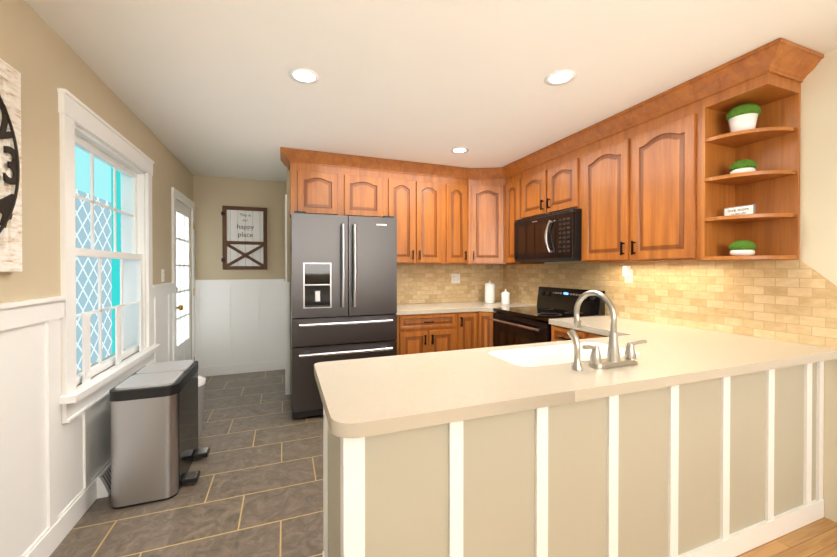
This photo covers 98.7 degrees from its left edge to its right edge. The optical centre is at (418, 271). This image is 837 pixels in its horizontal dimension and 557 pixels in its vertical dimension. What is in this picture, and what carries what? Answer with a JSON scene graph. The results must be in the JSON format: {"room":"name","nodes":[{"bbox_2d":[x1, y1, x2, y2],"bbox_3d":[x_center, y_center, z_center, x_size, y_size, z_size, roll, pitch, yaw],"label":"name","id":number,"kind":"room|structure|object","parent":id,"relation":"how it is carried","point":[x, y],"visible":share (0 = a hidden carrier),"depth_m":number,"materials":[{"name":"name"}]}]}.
{"room":"kitchen","nodes":[
{"label":"kitchen","id":0,"kind":"room"},
{"bbox_2d":[0,0,192,422],"bbox_3d":[-1.522,0.115,0.891,0.150,2.540,7.750,0,0,-20],"label":"wall","id":1,"kind":"structure","parent":0,"point":[39,54],"depth_m":1.70,"materials":[{"name":"beige paint"}]},
{"bbox_2d":[0,58,21,271],"bbox_3d":[-1.492,-0.408,1.091,0.048,0.821,0.810,0,0,-20],"label":"art","id":2,"kind":"object","parent":1,"relation":"attached to","point":[10,183],"visible":1,"depth_m":1.41,"materials":[{"name":"white wood"}]},
{"bbox_2d":[0,282,175,556],"bbox_3d":[-1.411,0.727,0.857,0.032,1.196,7.600,0,0,-20],"label":"wainscoting","id":3,"kind":"structure","parent":1,"relation":"attached to","point":[52,467],"depth_m":1.66,"materials":[{"name":"white wood"}]},
{"bbox_2d":[97,462,110,498],"bbox_3d":[-1.880,1.253,2.212,0.057,0.125,0.260,0,0,-20],"label":"floor vent","id":4,"kind":"object","parent":1,"relation":"attached to","point":[103,483],"visible":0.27,"depth_m":2.10,"materials":[{"name":"white metal"}]},
{"bbox_2d":[57,88,160,423],"bbox_3d":[-2.034,-0.075,2.359,0.220,1.658,1.320,0,0,-20],"label":"window","id":5,"kind":"structure","parent":1,"relation":"in","point":[136,286],"depth_m":2.22,"materials":[{"name":"white wood"}]},
{"bbox_2d":[161,269,164,281],"bbox_3d":[-2.330,0.037,3.285,0.012,0.115,0.070,0,0,-20],"label":"light switch","id":6,"kind":"object","parent":1,"relation":"attached to","point":[162,276],"visible":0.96,"depth_m":3.26,"materials":[{"name":"white plastic"}]},
{"bbox_2d":[171,187,194,360],"bbox_3d":[-2.588,0.235,3.974,0.112,2.135,0.900,0,0,-20],"label":"door","id":7,"kind":"structure","parent":1,"relation":"attached to","point":[183,227],"depth_m":4.03,"materials":[{"name":"white wood"}]},
{"bbox_2d":[50,369,323,556],"bbox_3d":[0.330,1.350,1.512,3.750,0.060,7.600,0,0,-20],"label":"floor","id":8,"kind":"structure","parent":0,"point":[255,489],"depth_m":2.08,"materials":[{"name":"grey tile"}]},
{"bbox_2d":[109,360,209,508],"bbox_3d":[-1.624,0.981,2.328,0.409,0.667,0.628,0,0,-20],"label":"trash can","id":9,"kind":"object","parent":8,"relation":"on","point":[155,451],"visible":1,"depth_m":2.05,"materials":[{"name":"silver metal"}]},
{"bbox_2d":[198,375,205,436],"bbox_3d":[-1.846,1.081,2.864,0.264,0.460,0.264,0,0,-20],"label":"waste bin","id":10,"kind":"object","parent":8,"relation":"on","point":[201,383],"visible":0.17,"depth_m":2.86,"materials":[{"name":"grey plastic"}]},
{"bbox_2d":[291,211,396,418],"bbox_3d":[-0.764,0.390,3.571,0.945,1.832,0.814,0,0,-20],"label":"fridge","id":11,"kind":"object","parent":8,"relation":"on","point":[343,287],"visible":0.92,"depth_m":3.22,"materials":[{"name":"black metal"}]},
{"bbox_2d":[323,413,501,556],"bbox_3d":[-0.085,0.883,1.401,0.502,0.876,0.593,0,0,-20],"label":"peninsula base panel","id":12,"kind":"object","parent":8,"relation":"on","point":[449,430],"depth_m":1.15,"materials":[{"name":"beige paint"}]},
{"bbox_2d":[314,329,836,444],"bbox_3d":[0.867,0.423,1.722,2.587,0.040,0.690,0,0,-20],"label":"countertop","id":13,"kind":"structure","parent":12,"relation":"on","point":[401,392],"depth_m":1.39,"materials":[{"name":"beige stone"}]},
{"bbox_2d":[482,341,641,408],"bbox_3d":[0.719,0.496,1.779,0.723,0.186,0.312,0,0,-20],"label":"sink","id":14,"kind":"object","parent":13,"relation":"in","point":[529,355],"depth_m":1.91,"materials":[{"name":"white ceramic"}]},
{"bbox_2d":[567,290,646,370],"bbox_3d":[0.787,0.244,1.633,0.399,0.317,0.254,0,0,-20],"label":"faucet","id":15,"kind":"object","parent":13,"relation":"on","point":[613,359],"visible":1,"depth_m":1.54,"materials":[{"name":"silver metal"}]},
{"bbox_2d":[384,309,545,356],"bbox_3d":[0.474,0.864,4.077,1.677,0.876,0.783,0,0,-20],"label":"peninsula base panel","id":16,"kind":"object","parent":8,"relation":"on","point":[416,332],"depth_m":3.71,"materials":[{"name":"brown wood"}]},
{"bbox_2d":[397,301,536,316],"bbox_3d":[0.470,0.406,4.071,1.686,0.040,0.784,0,0,-20],"label":"countertop","id":17,"kind":"structure","parent":16,"relation":"on","point":[475,306],"depth_m":3.86,"materials":[{"name":"beige stone"}]},
{"bbox_2d":[484,280,494,302],"bbox_3d":[0.873,0.247,4.409,0.128,0.273,0.128,0,0,-20],"label":"canister","id":18,"kind":"object","parent":17,"relation":"on","point":[489,292],"visible":1,"depth_m":4.36,"materials":[{"name":"white ceramic"}]},
{"bbox_2d":[501,289,509,303],"bbox_3d":[1.033,0.298,4.266,0.099,0.173,0.099,0,0,-20],"label":"canister","id":19,"kind":"object","parent":17,"relation":"on","point":[505,297],"visible":1,"depth_m":4.23,"materials":[{"name":"white ceramic"}]},
{"bbox_2d":[502,405,561,556],"bbox_3d":[0.268,0.882,1.533,0.250,0.876,0.593,0,0,-20],"label":"peninsula base panel","id":20,"kind":"object","parent":8,"relation":"on","point":[532,441],"depth_m":1.28,"materials":[{"name":"beige paint"}]},
{"bbox_2d":[490,287,604,346],"bbox_3d":[1.188,0.739,3.473,0.697,1.135,0.836,0,0,-20],"label":"range","id":21,"kind":"object","parent":8,"relation":"on","point":[521,325],"visible":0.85,"depth_m":3.43,"materials":[{"name":"black metal"}]},
{"bbox_2d":[546,321,581,344],"bbox_3d":[1.457,0.873,2.909,0.653,0.876,0.395,0,0,-20],"label":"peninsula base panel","id":22,"kind":"object","parent":8,"relation":"on","point":[559,336],"depth_m":2.82,"materials":[{"name":"brown wood"}]},
{"bbox_2d":[550,315,693,336],"bbox_3d":[1.517,0.416,2.737,0.657,0.040,0.757,0,0,-20],"label":"countertop","id":23,"kind":"structure","parent":22,"relation":"on","point":[599,324],"depth_m":2.64,"materials":[{"name":"beige stone"}]},
{"bbox_2d":[582,329,609,336],"bbox_3d":[1.596,0.875,2.537,0.653,0.876,0.400,0,0,-20],"label":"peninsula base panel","id":24,"kind":"object","parent":8,"relation":"on","point":[585,332],"depth_m":2.57,"materials":[{"name":"brown wood"}]},
{"bbox_2d":[558,397,681,556],"bbox_3d":[0.742,0.969,1.723,0.771,0.700,0.569,0,0,-20],"label":"peninsula base panel","id":25,"kind":"object","parent":8,"relation":"on","point":[622,457],"depth_m":1.43,"materials":[{"name":"beige paint"}]},
{"bbox_2d":[638,373,753,556],"bbox_3d":[1.247,0.880,1.899,0.419,0.876,0.593,0,0,-20],"label":"peninsula base panel","id":26,"kind":"object","parent":8,"relation":"on","point":[718,416],"depth_m":1.63,"materials":[{"name":"beige paint"}]},
{"bbox_2d":[193,175,285,279],"bbox_3d":[-2.281,0.088,4.664,1.070,2.540,0.150,0,0,-20],"label":"wall","id":27,"kind":"structure","parent":0,"point":[212,195],"depth_m":4.54,"materials":[{"name":"beige paint"}]},
{"bbox_2d":[221,205,266,269],"bbox_3d":[-2.215,-0.422,4.586,0.527,0.800,0.034,0,0,-20],"label":"sign","id":28,"kind":"object","parent":27,"relation":"attached to","point":[244,238],"visible":1,"depth_m":4.58,"materials":[{"name":"walnut"},{"name":"white painted wood"},{"name":"black ink"}]},
{"bbox_2d":[286,168,465,393],"bbox_3d":[-0.341,0.086,4.829,2.680,2.540,1.200,0,0,-20],"label":"wall","id":29,"kind":"structure","parent":0,"point":[288,229],"depth_m":3.80,"materials":[{"name":"beige paint"}]},
{"bbox_2d":[195,279,282,376],"bbox_3d":[-2.250,0.700,4.583,1.070,1.196,0.032,0,0,-20],"label":"wainscoting","id":30,"kind":"structure","parent":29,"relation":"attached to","point":[239,325],"depth_m":4.58,"materials":[{"name":"white wood"}]},
{"bbox_2d":[283,279,286,394],"bbox_3d":[-1.575,0.703,4.260,0.031,1.196,0.990,0,0,-20],"label":"trim","id":31,"kind":"structure","parent":29,"relation":"attached to","point":[284,282],"depth_m":4.75,"materials":[{"name":"white"}]},
{"bbox_2d":[285,194,289,394],"bbox_3d":[-1.547,0.241,4.239,0.043,2.120,0.962,0,0,-20],"label":"door frame","id":32,"kind":"structure","parent":29,"relation":"attached to","point":[288,337],"depth_m":3.80,"materials":[{"name":"white"}]},
{"bbox_2d":[288,150,343,217],"bbox_3d":[-1.073,-0.867,3.730,0.485,0.613,0.329,0,0,-20],"label":"upper cabinet","id":33,"kind":"object","parent":29,"relation":"attached to","point":[316,179],"depth_m":3.58,"materials":[{"name":"brown wood"}]},
{"bbox_2d":[344,154,387,216],"bbox_3d":[-0.621,-0.868,3.899,0.480,0.613,0.329,0,0,-20],"label":"upper cabinet","id":34,"kind":"object","parent":29,"relation":"attached to","point":[365,179],"depth_m":3.75,"materials":[{"name":"brown wood"}]},
{"bbox_2d":[388,159,443,263],"bbox_3d":[-0.082,-0.629,4.102,0.670,1.093,0.329,0,0,-20],"label":"upper cabinet","id":35,"kind":"object","parent":29,"relation":"attached to","point":[415,189],"depth_m":3.96,"materials":[{"name":"brown wood"}]},
{"bbox_2d":[397,264,504,303],"bbox_3d":[0.329,0.149,4.435,1.680,0.469,0.008,0,0,-20],"label":"tile backsplash","id":36,"kind":"structure","parent":29,"relation":"attached to","point":[416,283],"depth_m":4.43,"materials":[{"name":"beige tile"}]},
{"bbox_2d":[451,274,459,282],"bbox_3d":[0.464,0.089,4.475,0.118,0.118,0.008,0,0,-20],"label":"electrical outlet","id":37,"kind":"object","parent":36,"relation":"attached to","point":[455,278],"visible":1,"depth_m":4.47,"materials":[{"name":"white plastic"}]},
{"bbox_2d":[444,166,467,264],"bbox_3d":[0.384,-0.631,4.277,0.325,1.093,0.329,0,0,-20],"label":"upper cabinet","id":38,"kind":"object","parent":29,"relation":"attached to","point":[455,178],"depth_m":4.12,"materials":[{"name":"brown wood"}]},
{"bbox_2d":[24,0,836,181],"bbox_3d":[0.330,-1.210,1.494,4.050,0.100,7.900,0,0,-20],"label":"ceiling","id":39,"kind":"structure","parent":0,"point":[206,87],"depth_m":2.01,"materials":[{"name":"white paint"}]},
{"bbox_2d":[289,68,319,83],"bbox_3d":[-0.680,-1.161,2.142,0.176,0.006,0.176,0,0,-20],"label":"recessed light","id":40,"kind":"object","parent":39,"relation":"in","point":[303,76],"visible":1,"depth_m":2.14,"materials":[{"name":"white"}]},
{"bbox_2d":[451,147,468,153],"bbox_3d":[0.398,-1.171,3.484,0.176,0.006,0.176,0,0,-20],"label":"recessed light","id":41,"kind":"object","parent":39,"relation":"in","point":[459,150],"visible":1,"depth_m":3.49,"materials":[{"name":"white"}]},
{"bbox_2d":[545,70,575,85],"bbox_3d":[0.851,-1.161,2.159,0.176,0.006,0.176,0,0,-20],"label":"recessed light","id":42,"kind":"object","parent":39,"relation":"in","point":[559,77],"visible":1,"depth_m":2.16,"materials":[{"name":"white"}]},
{"bbox_2d":[513,49,836,522],"bbox_3d":[2.131,0.105,2.257,0.150,2.540,7.750,0,0,-20],"label":"wall","id":43,"kind":"structure","parent":0,"point":[818,188],"depth_m":1.93,"materials":[{"name":"beige paint"}]},
{"bbox_2d":[468,167,503,264],"bbox_3d":[0.888,-0.631,4.374,0.688,1.093,0.499,0,0,-20],"label":"upper cabinet","id":44,"kind":"object","parent":43,"relation":"attached to","point":[485,185],"depth_m":4.16,"materials":[{"name":"brown wood"}]},
{"bbox_2d":[504,162,543,264],"bbox_3d":[1.193,-0.629,4.071,0.329,1.093,0.295,0,0,-20],"label":"upper cabinet","id":45,"kind":"object","parent":43,"relation":"attached to","point":[511,173],"depth_m":4.02,"materials":[{"name":"brown wood"}]},
{"bbox_2d":[520,134,579,218],"bbox_3d":[1.392,-0.859,3.538,0.329,0.625,0.840,0,0,-20],"label":"upper cabinet","id":46,"kind":"object","parent":43,"relation":"attached to","point":[550,178],"depth_m":3.41,"materials":[{"name":"brown wood"}]},
{"bbox_2d":[514,208,581,261],"bbox_3d":[1.338,-0.321,3.521,0.440,0.444,0.828,0,0,-20],"label":"over-the-range microwave","id":47,"kind":"object","parent":46,"relation":"attached to","point":[553,237],"visible":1,"depth_m":3.32,"materials":[{"name":"black plastic"}]},
{"bbox_2d":[580,74,739,262],"bbox_3d":[1.708,-0.619,2.692,0.329,1.093,0.968,0,0,-20],"label":"upper cabinet","id":48,"kind":"object","parent":43,"relation":"attached to","point":[652,179],"depth_m":2.40,"materials":[{"name":"brown wood"}]},
{"bbox_2d":[724,204,755,215],"bbox_3d":[1.892,-0.354,2.121,0.020,0.058,0.150,0,0,-20],"label":"sign","id":49,"kind":"object","parent":48,"relation":"on","point":[744,209],"visible":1,"depth_m":2.11,"materials":[{"name":"white"}]},
{"bbox_2d":[728,240,755,255],"bbox_3d":[1.920,-0.137,2.134,0.124,0.094,0.124,0,0,-20],"label":"potted plant","id":50,"kind":"object","parent":48,"relation":"on","point":[742,248],"visible":0.92,"depth_m":2.10,"materials":[{"name":"green plant"}]},
{"bbox_2d":[729,159,756,173],"bbox_3d":[1.920,-0.612,2.130,0.124,0.094,0.124,0,0,-20],"label":"potted plant","id":51,"kind":"object","parent":48,"relation":"on","point":[744,165],"visible":0.79,"depth_m":2.09,"materials":[{"name":"green plant"}]},
{"bbox_2d":[726,103,760,131],"bbox_3d":[1.920,-0.894,2.128,0.156,0.177,0.156,0,0,-20],"label":"potted plant","id":52,"kind":"object","parent":48,"relation":"on","point":[742,117],"visible":0.88,"depth_m":2.08,"materials":[{"name":"white ceramic"}]},
{"bbox_2d":[505,259,836,347],"bbox_3d":[1.660,0.158,3.287,0.009,0.469,3.089,0,0,-20],"label":"tile backsplash","id":53,"kind":"structure","parent":43,"relation":"attached to","point":[792,300],"depth_m":2.41,"materials":[{"name":"beige tile"}]},
{"bbox_2d":[623,266,632,282],"bbox_3d":[1.738,0.026,3.001,0.044,0.142,0.070,0,0,-20],"label":"plug","id":54,"kind":"object","parent":53,"relation":"attached to","point":[628,272],"visible":1,"depth_m":2.98,"materials":[{"name":"white plastic"}]},
{"bbox_2d":[736,517,836,556],"bbox_3d":[1.604,1.362,-0.168,2.540,0.060,3.560,0,0,-20],"label":"floor","id":55,"kind":"structure","parent":0,"point":[817,538],"depth_m":1.74,"materials":[{"name":"brown wood"}]},
{"label":"outside","id":56,"kind":"structure","parent":0,"visible":0},
{"bbox_2d":[75,146,120,371],"bbox_3d":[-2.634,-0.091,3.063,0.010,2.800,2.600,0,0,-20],"label":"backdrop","id":57,"kind":"structure","parent":56,"point":[86,284],"depth_m":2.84,"materials":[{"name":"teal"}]}
]}

